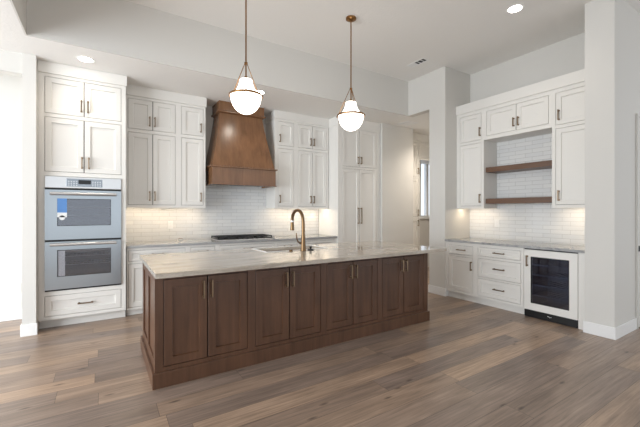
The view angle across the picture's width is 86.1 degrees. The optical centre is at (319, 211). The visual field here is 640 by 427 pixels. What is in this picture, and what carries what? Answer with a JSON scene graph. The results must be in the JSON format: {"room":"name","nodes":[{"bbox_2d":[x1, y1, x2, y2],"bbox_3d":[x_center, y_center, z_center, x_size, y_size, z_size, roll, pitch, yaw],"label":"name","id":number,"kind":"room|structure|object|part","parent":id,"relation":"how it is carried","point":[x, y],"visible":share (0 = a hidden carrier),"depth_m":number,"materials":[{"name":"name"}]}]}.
{"room":"kitchen","nodes":[
{"label":"kitchen","id":0,"kind":"room"},
{"bbox_2d":[0,50,21,76],"bbox_3d":[-5.489,-1.607,2.363,5.267,0.213,0.125,0,0,-32],"label":"wall","id":1,"kind":"structure","parent":0,"point":[10,62],"depth_m":3.68,"materials":[{"name":"paint"}]},
{"bbox_2d":[22,53,38,331],"bbox_3d":[-3.385,-0.181,4.073,0.118,3.063,0.815,0,0,-32],"label":"wall","id":2,"kind":"structure","parent":0,"point":[29,62],"depth_m":3.73,"materials":[{"name":"paint"}]},
{"bbox_2d":[20,323,36,336],"bbox_3d":[-3.378,1.286,4.061,0.145,0.128,0.814,0,0,-32],"label":"baseboard","id":3,"kind":"structure","parent":2,"relation":"attached to","point":[28,329],"depth_m":3.72,"materials":[{"name":"paint"}]},
{"bbox_2d":[10,0,410,116],"bbox_3d":[1.912,-2.068,0.827,5.385,0.711,9.345,0,0,-32],"label":"wall","id":4,"kind":"structure","parent":0,"point":[125,28],"depth_m":4.17,"materials":[{"name":"paint"}]},
{"bbox_2d":[0,0,428,134],"bbox_3d":[0.945,-1.763,1.311,15.000,0.100,11.200,0,0,-32],"label":"ceiling","id":5,"kind":"structure","parent":0,"point":[142,73],"depth_m":4.41,"materials":[{"name":"paint"}]},
{"bbox_2d":[76,56,94,62],"bbox_3d":[-2.639,-1.711,3.857,0.184,0.004,0.184,0,0,-32],"label":"recessed light","id":6,"kind":"object","parent":5,"relation":"in","point":[81,58],"visible":1,"depth_m":3.85,"materials":[{"name":"white plastic"}]},
{"bbox_2d":[0,74,428,310],"bbox_3d":[-1.802,-0.181,5.636,15.000,3.063,0.152,0,0,-32],"label":"wall","id":7,"kind":"structure","parent":0,"point":[228,210],"depth_m":5.16,"materials":[{"name":"white paint"}]},
{"bbox_2d":[0,309,21,321],"bbox_3d":[-5.872,1.286,2.967,5.267,0.128,0.014,0,0,-32],"label":"baseboard","id":8,"kind":"structure","parent":7,"relation":"attached to","point":[16,314],"depth_m":4.25,"materials":[{"name":"paint"}]},
{"bbox_2d":[126,84,178,207],"bbox_3d":[-2.422,-0.884,4.926,0.668,1.658,0.406,0,0,-32],"label":"upper cabinet","id":9,"kind":"object","parent":7,"relation":"attached to","point":[151,114],"visible":0.98,"depth_m":4.77,"materials":[{"name":"paint"}]},
{"bbox_3d":[-2.468,-0.588,4.711,0.295,0.979,0.020,0,0,-32],"label":"door","id":10,"kind":"part","parent":9,"relation":"part of","materials":[{"name":"paint"}]},
{"bbox_3d":[-2.468,-1.335,4.711,0.295,0.401,0.020,0,0,-32],"label":"door","id":11,"kind":"part","parent":9,"relation":"part of","materials":[{"name":"paint"}]},
{"bbox_3d":[-2.427,-1.644,4.933,0.668,0.138,0.390,0,0,-32],"label":"crown moulding","id":12,"kind":"part","parent":9,"relation":"part of","materials":[{"name":"paint"}]},
{"bbox_3d":[-2.215,-0.588,4.872,0.287,0.979,0.020,0,0,-32],"label":"door","id":13,"kind":"part","parent":9,"relation":"part of","materials":[{"name":"paint"}]},
{"bbox_3d":[-2.215,-1.335,4.872,0.287,0.401,0.020,0,0,-32],"label":"door","id":14,"kind":"part","parent":9,"relation":"part of","materials":[{"name":"paint"}]},
{"bbox_2d":[168,221,172,228],"bbox_3d":[-2.287,0.202,5.234,0.072,0.116,0.008,0,0,-32],"label":"wall outlet","id":15,"kind":"object","parent":7,"relation":"attached to","point":[170,223],"visible":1,"depth_m":5.23,"materials":[{"name":"white plastic"}]},
{"bbox_2d":[178,93,206,207],"bbox_3d":[-1.974,-0.884,5.211,0.395,1.658,0.406,0,0,-32],"label":"upper cabinet","id":16,"kind":"object","parent":7,"relation":"attached to","point":[191,109],"visible":0.98,"depth_m":5.07,"materials":[{"name":"paint"}]},
{"bbox_3d":[-1.891,-0.588,5.078,0.303,0.979,0.020,0,0,-32],"label":"door","id":17,"kind":"part","parent":16,"relation":"part of","materials":[{"name":"paint"}]},
{"bbox_3d":[-1.891,-1.335,5.078,0.303,0.401,0.020,0,0,-32],"label":"door","id":18,"kind":"part","parent":16,"relation":"part of","materials":[{"name":"paint"}]},
{"bbox_3d":[-1.978,-1.644,5.218,0.395,0.138,0.390,0,0,-32],"label":"crown moulding","id":19,"kind":"part","parent":16,"relation":"part of","materials":[{"name":"paint"}]},
{"bbox_2d":[205,100,277,188],"bbox_3d":[-1.295,-1.062,5.555,1.080,1.303,0.551,0,0,-32],"label":"range hood","id":20,"kind":"object","parent":7,"relation":"attached to","point":[238,154],"visible":1,"depth_m":5.39,"materials":[{"name":"brown wood"}]},
{"bbox_3d":[-1.333,-1.554,5.616,0.784,0.037,0.407,0,0,-32],"label":"moulding","id":21,"kind":"part","parent":20,"relation":"part of","materials":[{"name":"brown wood"}]},
{"bbox_3d":[-1.295,-0.682,5.555,1.080,0.028,0.551,0,0,-32],"label":"moulding","id":22,"kind":"part","parent":20,"relation":"part of","materials":[{"name":"brown wood"}]},
{"bbox_2d":[265,110,295,208],"bbox_3d":[-0.687,-0.884,6.028,0.417,1.658,0.406,0,0,-32],"label":"upper cabinet","id":23,"kind":"object","parent":7,"relation":"attached to","point":[280,125],"visible":0.99,"depth_m":5.89,"materials":[{"name":"paint"}]},
{"bbox_3d":[-0.691,-1.644,6.035,0.417,0.138,0.390,0,0,-32],"label":"crown moulding","id":24,"kind":"part","parent":23,"relation":"part of","materials":[{"name":"paint"}]},
{"bbox_3d":[-0.590,-0.588,5.904,0.296,0.979,0.020,0,0,-32],"label":"door","id":25,"kind":"part","parent":23,"relation":"part of","materials":[{"name":"paint"}]},
{"bbox_3d":[-0.590,-1.335,5.904,0.296,0.401,0.020,0,0,-32],"label":"door","id":26,"kind":"part","parent":23,"relation":"part of","materials":[{"name":"paint"}]},
{"bbox_2d":[296,114,328,208],"bbox_3d":[-0.222,-0.884,6.323,0.685,1.658,0.406,0,0,-32],"label":"upper cabinet","id":27,"kind":"object","parent":7,"relation":"attached to","point":[311,132],"visible":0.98,"depth_m":6.17,"materials":[{"name":"paint"}]},
{"bbox_3d":[-0.266,-0.588,6.110,0.289,0.979,0.020,0,0,-32],"label":"door","id":28,"kind":"part","parent":27,"relation":"part of","materials":[{"name":"paint"}]},
{"bbox_3d":[-0.266,-1.335,6.110,0.289,0.401,0.020,0,0,-32],"label":"door","id":29,"kind":"part","parent":27,"relation":"part of","materials":[{"name":"paint"}]},
{"bbox_3d":[-0.226,-1.644,6.330,0.685,0.138,0.390,0,0,-32],"label":"crown moulding","id":30,"kind":"part","parent":27,"relation":"part of","materials":[{"name":"paint"}]},
{"bbox_3d":[-0.011,-0.588,6.271,0.296,0.979,0.020,0,0,-32],"label":"door","id":31,"kind":"part","parent":27,"relation":"part of","materials":[{"name":"paint"}]},
{"bbox_3d":[-0.011,-1.335,6.271,0.296,0.401,0.020,0,0,-32],"label":"door","id":32,"kind":"part","parent":27,"relation":"part of","materials":[{"name":"paint"}]},
{"bbox_2d":[420,164,428,218],"bbox_3d":[2.825,-0.540,8.534,1.200,1.420,0.140,0,0,-32],"label":"window","id":33,"kind":"structure","parent":7,"relation":"in","point":[426,166],"depth_m":8.40,"materials":[{"name":"glass"}]},
{"bbox_2d":[420,134,428,164],"bbox_3d":[2.630,-1.431,8.082,1.295,0.562,0.455,0,0,-32],"label":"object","id":34,"kind":"structure","parent":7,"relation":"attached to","point":[424,139],"depth_m":7.65,"materials":[{"name":"paint"}]},
{"bbox_3d":[2.630,-1.636,8.082,1.295,0.152,0.455,0,0,-32],"label":"crown moulding","id":35,"kind":"part","parent":34,"relation":"part of","materials":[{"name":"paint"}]},
{"bbox_3d":[2.392,-1.356,7.691,0.406,0.303,0.020,0,0,-32],"label":"door","id":36,"kind":"part","parent":34,"relation":"part of","materials":[{"name":"paint"}]},
{"bbox_2d":[0,267,639,426],"bbox_3d":[0.945,1.375,1.311,15.000,0.050,11.200,0,0,-32],"label":"floor","id":37,"kind":"structure","parent":0,"point":[472,364],"depth_m":2.76,"materials":[{"name":"brown wood"}]},
{"bbox_2d":[38,60,126,328],"bbox_3d":[-2.985,-0.181,4.373,0.875,3.062,0.696,0,0,-32],"label":"tall cabinet","id":38,"kind":"object","parent":37,"relation":"on","point":[82,111],"visible":1,"depth_m":4.08,"materials":[{"name":"paint"}]},
{"bbox_3d":[-2.988,-0.776,4.013,0.363,0.620,0.020,0,0,-32],"label":"door","id":39,"kind":"part","parent":38,"relation":"part of","materials":[{"name":"paint"}]},
{"bbox_3d":[-2.988,-1.341,4.013,0.363,0.409,0.020,0,0,-32],"label":"door","id":40,"kind":"part","parent":38,"relation":"part of","materials":[{"name":"paint"}]},
{"bbox_3d":[-2.989,-1.649,4.380,0.875,0.127,0.680,0,0,-32],"label":"crown moulding","id":41,"kind":"part","parent":38,"relation":"part of","materials":[{"name":"paint"}]},
{"bbox_2d":[45,176,120,291],"bbox_3d":[-2.942,0.253,4.301,0.753,1.326,0.628,0,0,-32],"label":"double wall oven","id":42,"kind":"object","parent":38,"relation":"in","point":[83,214],"visible":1,"depth_m":4.15,"materials":[{"name":"metal"}]},
{"bbox_3d":[-2.826,-0.343,4.120,0.753,0.134,0.058,0,0,-32],"label":"control panel","id":43,"kind":"part","parent":42,"relation":"part of","materials":[{"name":"metal"}]},
{"bbox_3d":[-2.811,-0.343,4.094,0.356,0.093,0.004,0,0,-32],"label":"touch panel","id":44,"kind":"part","parent":42,"relation":"part of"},
{"bbox_3d":[-2.825,1.087,4.117,0.749,0.228,0.020,0,0,-32],"label":"drawer","id":45,"kind":"part","parent":38,"relation":"part of","materials":[{"name":"paint"}]},
{"bbox_3d":[-2.668,-0.776,4.217,0.377,0.620,0.020,0,0,-32],"label":"door","id":46,"kind":"part","parent":38,"relation":"part of","materials":[{"name":"paint"}]},
{"bbox_3d":[-2.668,-1.341,4.217,0.377,0.409,0.020,0,0,-32],"label":"door","id":47,"kind":"part","parent":38,"relation":"part of","materials":[{"name":"paint"}]},
{"bbox_2d":[125,245,187,315],"bbox_3d":[-2.316,0.911,4.833,0.748,0.878,0.636,0,0,-32],"label":"base cabinet","id":48,"kind":"object","parent":37,"relation":"on","point":[134,265],"visible":0.22,"depth_m":4.47,"materials":[{"name":"paint"}]},
{"bbox_3d":[-2.324,0.956,4.506,0.339,0.555,0.020,0,0,-32],"label":"door","id":49,"kind":"part","parent":48,"relation":"part of","materials":[{"name":"paint"}]},
{"bbox_3d":[-2.178,0.574,4.599,0.686,0.134,0.020,0,0,-32],"label":"drawer","id":50,"kind":"part","parent":48,"relation":"part of","materials":[{"name":"paint"}]},
{"bbox_2d":[188,244,216,251],"bbox_3d":[-1.827,0.911,5.144,0.410,0.878,0.636,0,0,-32],"label":"base cabinet","id":51,"kind":"object","parent":37,"relation":"on","point":[209,247],"visible":0.18,"depth_m":4.90,"materials":[{"name":"paint"}]},
{"bbox_3d":[-1.680,0.574,4.915,0.334,0.134,0.020,0,0,-32],"label":"drawer","id":52,"kind":"part","parent":51,"relation":"part of","materials":[{"name":"paint"}]},
{"bbox_2d":[217,241,275,249],"bbox_3d":[-1.258,0.911,5.506,0.940,0.878,0.636,0,0,-32],"label":"base cabinet","id":53,"kind":"object","parent":37,"relation":"on","point":[228,246],"visible":0.14,"depth_m":5.25,"materials":[{"name":"paint"}]},
{"bbox_2d":[126,234,336,248],"bbox_3d":[-1.249,0.453,5.519,3.296,0.034,0.637,0,0,-32],"label":"countertop","id":54,"kind":"structure","parent":53,"relation":"on","point":[142,244],"depth_m":5.02,"materials":[{"name":"white stone"}]},
{"bbox_2d":[210,234,274,240],"bbox_3d":[-1.244,0.410,5.530,0.914,0.052,0.510,0,0,-32],"label":"gas cooktop","id":55,"kind":"object","parent":54,"relation":"in","point":[243,236],"visible":0.99,"depth_m":5.42,"materials":[{"name":"metal"}]},
{"bbox_2d":[140,248,429,389],"bbox_3d":[-0.206,0.911,3.821,3.111,0.878,0.990,0,0,-32],"label":"kitchen island","id":56,"kind":"object","parent":37,"relation":"on","point":[195,327],"visible":0.98,"depth_m":3.15,"materials":[{"name":"brown wood"}]},
{"bbox_3d":[-1.501,0.911,3.011,0.020,0.878,0.893,0,0,-32],"label":"panel","id":57,"kind":"part","parent":56,"relation":"part of","materials":[{"name":"brown wood"}]},
{"bbox_3d":[-1.071,0.862,2.741,0.327,0.667,0.020,0,0,-32],"label":"door","id":58,"kind":"part","parent":56,"relation":"part of","materials":[{"name":"brown wood"}]},
{"bbox_3d":[-0.944,0.632,2.788,0.020,0.142,0.036,0,0,-32],"label":"handle","id":59,"kind":"part","parent":56,"relation":"part of","materials":[{"name":"brown metal"}]},
{"bbox_3d":[-0.888,0.632,2.824,0.020,0.142,0.036,0,0,-32],"label":"handle","id":60,"kind":"part","parent":56,"relation":"part of","materials":[{"name":"brown metal"}]},
{"bbox_3d":[-0.785,0.862,2.923,0.333,0.667,0.020,0,0,-32],"label":"door","id":61,"kind":"part","parent":56,"relation":"part of","materials":[{"name":"brown wood"}]},
{"bbox_3d":[-0.436,0.862,3.144,0.331,0.667,0.020,0,0,-32],"label":"door","id":62,"kind":"part","parent":56,"relation":"part of","materials":[{"name":"brown wood"}]},
{"bbox_3d":[-0.306,0.632,3.193,0.020,0.142,0.036,0,0,-32],"label":"handle","id":63,"kind":"part","parent":56,"relation":"part of","materials":[{"name":"brown metal"}]},
{"bbox_2d":[139,241,446,278],"bbox_3d":[-0.155,0.454,3.770,3.152,0.036,1.248,0,0,-32],"label":"island countertop","id":64,"kind":"structure","parent":56,"relation":"on","point":[166,265],"depth_m":3.26,"materials":[{"name":"white stone"}]},
{"bbox_2d":[252,245,327,269],"bbox_3d":[-0.347,0.527,4.062,0.814,0.192,0.414,0,0,-32],"label":"sink","id":65,"kind":"object","parent":64,"relation":"in","point":[300,245],"visible":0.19,"depth_m":4.03,"materials":[{"name":"silver metal"}]},
{"bbox_2d":[290,209,305,250],"bbox_3d":[-0.272,0.201,3.908,0.117,0.471,0.292,0,0,-32],"label":"faucet","id":66,"kind":"object","parent":64,"relation":"on","point":[303,243],"visible":1,"depth_m":3.81,"materials":[{"name":"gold metal"}]},
{"bbox_3d":[-0.257,0.096,3.920,0.040,0.261,0.274,0,0,-36],"label":"spout","id":67,"kind":"part","parent":66,"relation":"part of","materials":[{"name":"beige metal"}]},
{"bbox_3d":[-0.251,0.632,3.228,0.020,0.142,0.036,0,0,-32],"label":"handle","id":68,"kind":"part","parent":56,"relation":"part of","materials":[{"name":"brown metal"}]},
{"bbox_3d":[-0.144,0.862,3.329,0.341,0.667,0.020,0,0,-32],"label":"door","id":69,"kind":"part","parent":56,"relation":"part of","materials":[{"name":"brown wood"}]},
{"bbox_3d":[0.204,0.862,3.551,0.327,0.667,0.020,0,0,-32],"label":"door","id":70,"kind":"part","parent":56,"relation":"part of","materials":[{"name":"brown wood"}]},
{"bbox_3d":[0.332,0.632,3.598,0.020,0.142,0.036,0,0,-32],"label":"handle","id":71,"kind":"part","parent":56,"relation":"part of","materials":[{"name":"brown metal"}]},
{"bbox_3d":[0.490,0.862,3.732,0.332,0.667,0.020,0,0,-32],"label":"door","id":72,"kind":"part","parent":56,"relation":"part of","materials":[{"name":"brown wood"}]},
{"bbox_3d":[0.840,0.862,3.954,0.328,0.667,0.020,0,0,-32],"label":"door","id":73,"kind":"part","parent":56,"relation":"part of","materials":[{"name":"brown wood"}]},
{"bbox_3d":[1.127,0.862,4.137,0.336,0.667,0.020,0,0,-32],"label":"door","id":74,"kind":"part","parent":56,"relation":"part of","materials":[{"name":"brown wood"}]},
{"bbox_2d":[276,240,298,246],"bbox_3d":[-0.679,0.911,5.873,0.430,0.878,0.636,0,0,-32],"label":"base cabinet","id":75,"kind":"object","parent":37,"relation":"on","point":[288,242],"visible":0.19,"depth_m":5.64,"materials":[{"name":"paint"}]},
{"bbox_3d":[-0.535,0.574,5.643,0.354,0.134,0.020,0,0,-32],"label":"drawer","id":76,"kind":"part","parent":75,"relation":"part of","materials":[{"name":"paint"}]},
{"bbox_2d":[299,238,336,244],"bbox_3d":[-0.176,0.911,6.193,0.763,0.878,0.636,0,0,-32],"label":"base cabinet","id":77,"kind":"object","parent":37,"relation":"on","point":[327,240],"visible":0.09,"depth_m":5.98,"materials":[{"name":"paint"}]},
{"bbox_3d":[-0.031,0.574,5.962,0.681,0.134,0.020,0,0,-32],"label":"drawer","id":78,"kind":"part","parent":77,"relation":"part of","materials":[{"name":"paint"}]},
{"bbox_2d":[319,117,379,242],"bbox_3d":[0.577,-0.181,6.647,1.010,3.062,0.676,0,0,-32],"label":"pantry cabinet","id":79,"kind":"object","parent":37,"relation":"on","point":[352,214],"visible":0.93,"depth_m":6.36,"materials":[{"name":"paint"}]},
{"bbox_3d":[0.561,0.211,6.291,0.394,1.989,0.020,0,0,-32],"label":"door","id":80,"kind":"part","parent":79,"relation":"part of","materials":[{"name":"paint"}]},
{"bbox_3d":[0.561,-1.177,6.291,0.394,0.686,0.020,0,0,-32],"label":"door","id":81,"kind":"part","parent":79,"relation":"part of","materials":[{"name":"paint"}]},
{"bbox_3d":[0.570,-1.636,6.657,1.010,0.152,0.652,0,0,-32],"label":"crown moulding","id":82,"kind":"part","parent":79,"relation":"part of","materials":[{"name":"paint"}]},
{"bbox_3d":[0.910,0.211,6.513,0.415,1.989,0.020,0,0,-32],"label":"door","id":83,"kind":"part","parent":79,"relation":"part of","materials":[{"name":"paint"}]},
{"bbox_3d":[0.910,-1.177,6.513,0.415,0.686,0.020,0,0,-32],"label":"door","id":84,"kind":"part","parent":79,"relation":"part of","materials":[{"name":"paint"}]},
{"bbox_2d":[413,133,419,244],"bbox_3d":[1.886,-0.181,7.597,0.480,3.062,0.476,0,0,-32],"label":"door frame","id":85,"kind":"structure","parent":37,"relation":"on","point":[416,137],"depth_m":7.51,"materials":[{"name":"paint"}]},
{"bbox_3d":[1.990,0.675,7.436,0.403,1.061,0.020,0,0,-32],"label":"door","id":86,"kind":"part","parent":85,"relation":"part of","materials":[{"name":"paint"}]},
{"bbox_3d":[1.990,-0.315,7.436,0.403,0.831,0.020,0,0,-32],"label":"door","id":87,"kind":"part","parent":85,"relation":"part of","materials":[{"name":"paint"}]},
{"bbox_3d":[1.990,-1.139,7.436,0.403,0.738,0.020,0,0,-32],"label":"door","id":88,"kind":"part","parent":85,"relation":"part of","materials":[{"name":"paint"}]},
{"bbox_3d":[1.881,-1.636,7.606,0.480,0.152,0.455,0,0,-32],"label":"crown moulding","id":89,"kind":"part","parent":85,"relation":"part of","materials":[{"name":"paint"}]},
{"bbox_2d":[429,66,469,287],"bbox_3d":[3.764,-0.487,6.776,4.380,3.674,0.315,0,0,-32],"label":"wall pier","id":90,"kind":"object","parent":37,"relation":"on","point":[449,88],"visible":0.36,"depth_m":5.60,"materials":[{"name":"paint"}]},
{"bbox_2d":[428,285,447,295],"bbox_3d":[3.589,1.286,6.665,3.994,0.128,0.343,0,0,-32],"label":"baseboard","id":91,"kind":"object","parent":90,"relation":"attached to","point":[441,291],"visible":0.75,"depth_m":5.58,"materials":[{"name":"paint"}]},
{"bbox_2d":[446,241,476,302],"bbox_3d":[2.393,0.911,5.413,0.656,0.878,0.513,0,0,-32],"label":"base cabinet","id":92,"kind":"object","parent":37,"relation":"on","point":[460,257],"visible":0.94,"depth_m":5.25,"materials":[{"name":"paint"}]},
{"bbox_3d":[2.158,0.589,5.257,0.020,0.133,0.415,0,0,-32],"label":"drawer","id":93,"kind":"part","parent":92,"relation":"part of","materials":[{"name":"paint"}]},
{"bbox_3d":[2.158,0.951,5.257,0.020,0.516,0.415,0,0,-32],"label":"door","id":94,"kind":"part","parent":92,"relation":"part of","materials":[{"name":"paint"}]},
{"bbox_2d":[475,244,524,313],"bbox_3d":[2.714,0.911,4.907,0.656,0.878,0.685,0,0,-32],"label":"drawer cabinet","id":95,"kind":"object","parent":37,"relation":"on","point":[499,270],"visible":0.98,"depth_m":4.73,"materials":[{"name":"paint"}]},
{"bbox_3d":[2.478,1.095,4.754,0.020,0.241,0.601,0,0,-32],"label":"drawer","id":96,"kind":"part","parent":95,"relation":"part of","materials":[{"name":"paint"}]},
{"bbox_3d":[2.478,0.811,4.754,0.020,0.258,0.601,0,0,-32],"label":"drawer","id":97,"kind":"part","parent":95,"relation":"part of","materials":[{"name":"paint"}]},
{"bbox_3d":[2.478,0.580,4.754,0.020,0.123,0.601,0,0,-32],"label":"drawer","id":98,"kind":"part","parent":95,"relation":"part of","materials":[{"name":"paint"}]},
{"bbox_2d":[445,237,584,252],"bbox_3d":[2.768,0.453,4.835,0.657,0.034,1.891,0,0,-32],"label":"countertop","id":99,"kind":"structure","parent":95,"relation":"on","point":[508,243],"depth_m":4.60,"materials":[{"name":"white stone"}]},
{"bbox_2d":[524,248,577,327],"bbox_3d":[3.045,0.908,4.347,0.638,0.875,0.594,0,0,-32],"label":"wine fridge","id":100,"kind":"object","parent":37,"relation":"on","point":[550,276],"visible":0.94,"depth_m":4.38,"materials":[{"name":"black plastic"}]},
{"bbox_2d":[578,253,584,329],"bbox_3d":[3.261,0.911,4.079,0.620,0.878,0.086,0,0,-32],"label":"filler panel","id":101,"kind":"object","parent":37,"relation":"on","point":[581,256],"visible":0.24,"depth_m":3.92,"materials":[{"name":"paint"}]},
{"bbox_2d":[126,0,639,81],"bbox_3d":[3.717,-2.374,1.963,9.620,0.100,9.330,0,0,-32],"label":"ceiling","id":102,"kind":"structure","parent":0,"point":[469,37],"depth_m":4.32,"materials":[{"name":"paint"}]},
{"bbox_2d":[228,0,262,114],"bbox_3d":[-0.732,-1.647,3.408,0.349,1.354,0.341,0,0,-32],"label":"pendant light","id":103,"kind":"object","parent":102,"relation":"hanging from","point":[245,99],"visible":1,"depth_m":3.33,"materials":[{"name":"white glass"}]},
{"bbox_3d":[-0.736,-1.059,3.406,0.300,0.178,0.300,0,0,-32],"label":"lamp shade","id":104,"kind":"part","parent":103,"relation":"part of","materials":[{"name":"white glass"}]},
{"bbox_3d":[-0.736,-1.808,3.406,0.015,0.993,0.015,0,0,-32],"label":"stem","id":105,"kind":"part","parent":103,"relation":"part of","materials":[{"name":"gold metal"}]},
{"bbox_2d":[336,15,364,130],"bbox_3d":[0.376,-1.647,4.112,0.349,1.354,0.341,0,0,-32],"label":"pendant light","id":106,"kind":"object","parent":102,"relation":"hanging from","point":[351,118],"visible":1,"depth_m":4.05,"materials":[{"name":"white glass"}]},
{"bbox_3d":[0.372,-1.808,4.110,0.015,0.993,0.015,0,0,-32],"label":"stem","id":107,"kind":"part","parent":106,"relation":"part of","materials":[{"name":"gold metal"}]},
{"bbox_3d":[0.372,-1.059,4.110,0.300,0.178,0.300,0,0,-32],"label":"lamp shade","id":108,"kind":"part","parent":106,"relation":"part of","materials":[{"name":"white glass"}]},
{"bbox_2d":[407,58,427,67],"bbox_3d":[1.520,-2.321,5.348,0.130,0.007,0.340,0,0,-32],"label":"ceiling vent","id":109,"kind":"object","parent":102,"relation":"in","point":[422,60],"visible":1,"depth_m":5.33,"materials":[{"name":"white plastic"}]},
{"bbox_2d":[506,4,523,13],"bbox_3d":[2.234,-2.322,3.924,0.184,0.004,0.184,0,0,-32],"label":"recessed light","id":110,"kind":"object","parent":102,"relation":"in","point":[515,9],"visible":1,"depth_m":3.91,"materials":[{"name":"white plastic"}]},
{"bbox_2d":[380,123,412,244],"bbox_3d":[1.372,-0.181,7.153,0.855,3.063,0.715,0,0,-32],"label":"wall","id":111,"kind":"structure","parent":0,"point":[396,142],"depth_m":6.83,"materials":[{"name":"paint"}]},
{"bbox_2d":[408,73,428,116],"bbox_3d":[1.760,-2.018,5.968,0.130,0.611,0.470,0,0,-32],"label":"wall header","id":112,"kind":"structure","parent":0,"point":[418,88],"depth_m":5.93,"materials":[{"name":"paint"}]},
{"bbox_2d":[470,32,584,244],"bbox_3d":[3.115,-0.487,5.055,0.162,3.674,1.895,0,0,-32],"label":"wall","id":113,"kind":"structure","parent":0,"point":[530,222],"depth_m":5.01,"materials":[{"name":"white tile"}]},
{"bbox_2d":[456,99,496,208],"bbox_3d":[2.501,-0.883,5.505,0.388,1.666,0.473,0,0,-32],"label":"wall cabinet","id":114,"kind":"object","parent":113,"relation":"attached to","point":[475,154],"visible":0.98,"depth_m":5.38,"materials":[{"name":"paint"}]},
{"bbox_3d":[2.508,-1.644,5.510,0.372,0.144,0.473,0,0,-32],"label":"crown moulding","id":115,"kind":"part","parent":114,"relation":"part of","materials":[{"name":"paint"}]},
{"bbox_3d":[2.382,-0.576,5.417,0.020,0.966,0.363,0,0,-32],"label":"door","id":116,"kind":"part","parent":114,"relation":"part of","materials":[{"name":"paint"}]},
{"bbox_3d":[2.382,-1.312,5.417,0.020,0.406,0.363,0,0,-32],"label":"door","id":117,"kind":"part","parent":114,"relation":"part of","materials":[{"name":"paint"}]},
{"bbox_2d":[483,79,551,142],"bbox_3d":[2.880,-1.403,4.909,0.388,0.626,0.939,0,0,-32],"label":"cabinet","id":118,"kind":"object","parent":113,"relation":"attached to","point":[523,112],"visible":0.97,"depth_m":4.79,"materials":[{"name":"paint"}]},
{"bbox_3d":[2.644,-1.331,5.004,0.020,0.364,0.430,0,0,-32],"label":"door","id":119,"kind":"part","parent":118,"relation":"part of","materials":[{"name":"paint"}]},
{"bbox_3d":[2.887,-1.644,4.914,0.372,0.144,0.939,0,0,-32],"label":"crown moulding","id":120,"kind":"part","parent":118,"relation":"part of","materials":[{"name":"paint"}]},
{"bbox_3d":[2.874,-1.331,4.643,0.020,0.364,0.408,0,0,-32],"label":"door","id":121,"kind":"part","parent":118,"relation":"part of","materials":[{"name":"paint"}]},
{"bbox_2d":[486,160,551,173],"bbox_3d":[2.914,-0.637,4.931,0.308,0.076,0.932,0,0,-32],"label":"floating shelf","id":122,"kind":"object","parent":113,"relation":"attached to","point":[547,164],"visible":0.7,"depth_m":4.86,"materials":[{"name":"brown wood"}]},
{"bbox_2d":[486,197,551,203],"bbox_3d":[2.914,-0.159,4.931,0.308,0.076,0.932,0,0,-32],"label":"floating shelf","id":123,"kind":"object","parent":113,"relation":"attached to","point":[526,199],"visible":0.7,"depth_m":4.83,"materials":[{"name":"brown wood"}]},
{"bbox_2d":[551,69,584,207],"bbox_3d":[3.260,-0.883,4.311,0.388,1.666,0.479,0,0,-32],"label":"wall cabinet","id":124,"kind":"object","parent":113,"relation":"attached to","point":[568,90],"visible":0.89,"depth_m":4.27,"materials":[{"name":"paint"}]},
{"bbox_3d":[3.267,-1.644,4.315,0.372,0.144,0.479,0,0,-32],"label":"crown moulding","id":125,"kind":"part","parent":124,"relation":"part of","materials":[{"name":"paint"}]},
{"bbox_3d":[3.133,-0.576,4.235,0.020,0.966,0.381,0,0,-32],"label":"door","id":126,"kind":"part","parent":124,"relation":"part of","materials":[{"name":"paint"}]},
{"bbox_3d":[3.133,-1.312,4.235,0.020,0.406,0.381,0,0,-32],"label":"door","id":127,"kind":"part","parent":124,"relation":"part of","materials":[{"name":"paint"}]},
{"bbox_2d":[585,0,639,327],"bbox_3d":[4.910,-0.487,4.916,4.440,3.674,0.265,0,0,-32],"label":"wall column","id":128,"kind":"structure","parent":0,"point":[612,27],"depth_m":3.74,"materials":[{"name":"paint"}]},
{"bbox_2d":[583,318,636,339],"bbox_3d":[3.295,1.286,3.890,0.642,0.128,0.292,0,0,-32],"label":"baseboard","id":129,"kind":"structure","parent":128,"relation":"attached to","point":[613,333],"depth_m":3.73,"materials":[{"name":"paint"}]},
{"bbox_2d":[636,113,639,328],"bbox_3d":[4.080,0.110,4.190,1.000,2.480,0.069,0,0,-32],"label":"door","id":130,"kind":"structure","parent":128,"relation":"attached to","point":[637,114],"depth_m":3.95,"materials":[{"name":"paint"}]},
{"bbox_3d":[4.065,0.121,4.213,0.946,2.438,0.013,0,0,-32],"label":"panel","id":131,"kind":"part","parent":130,"relation":"part of","materials":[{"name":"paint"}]}
]}

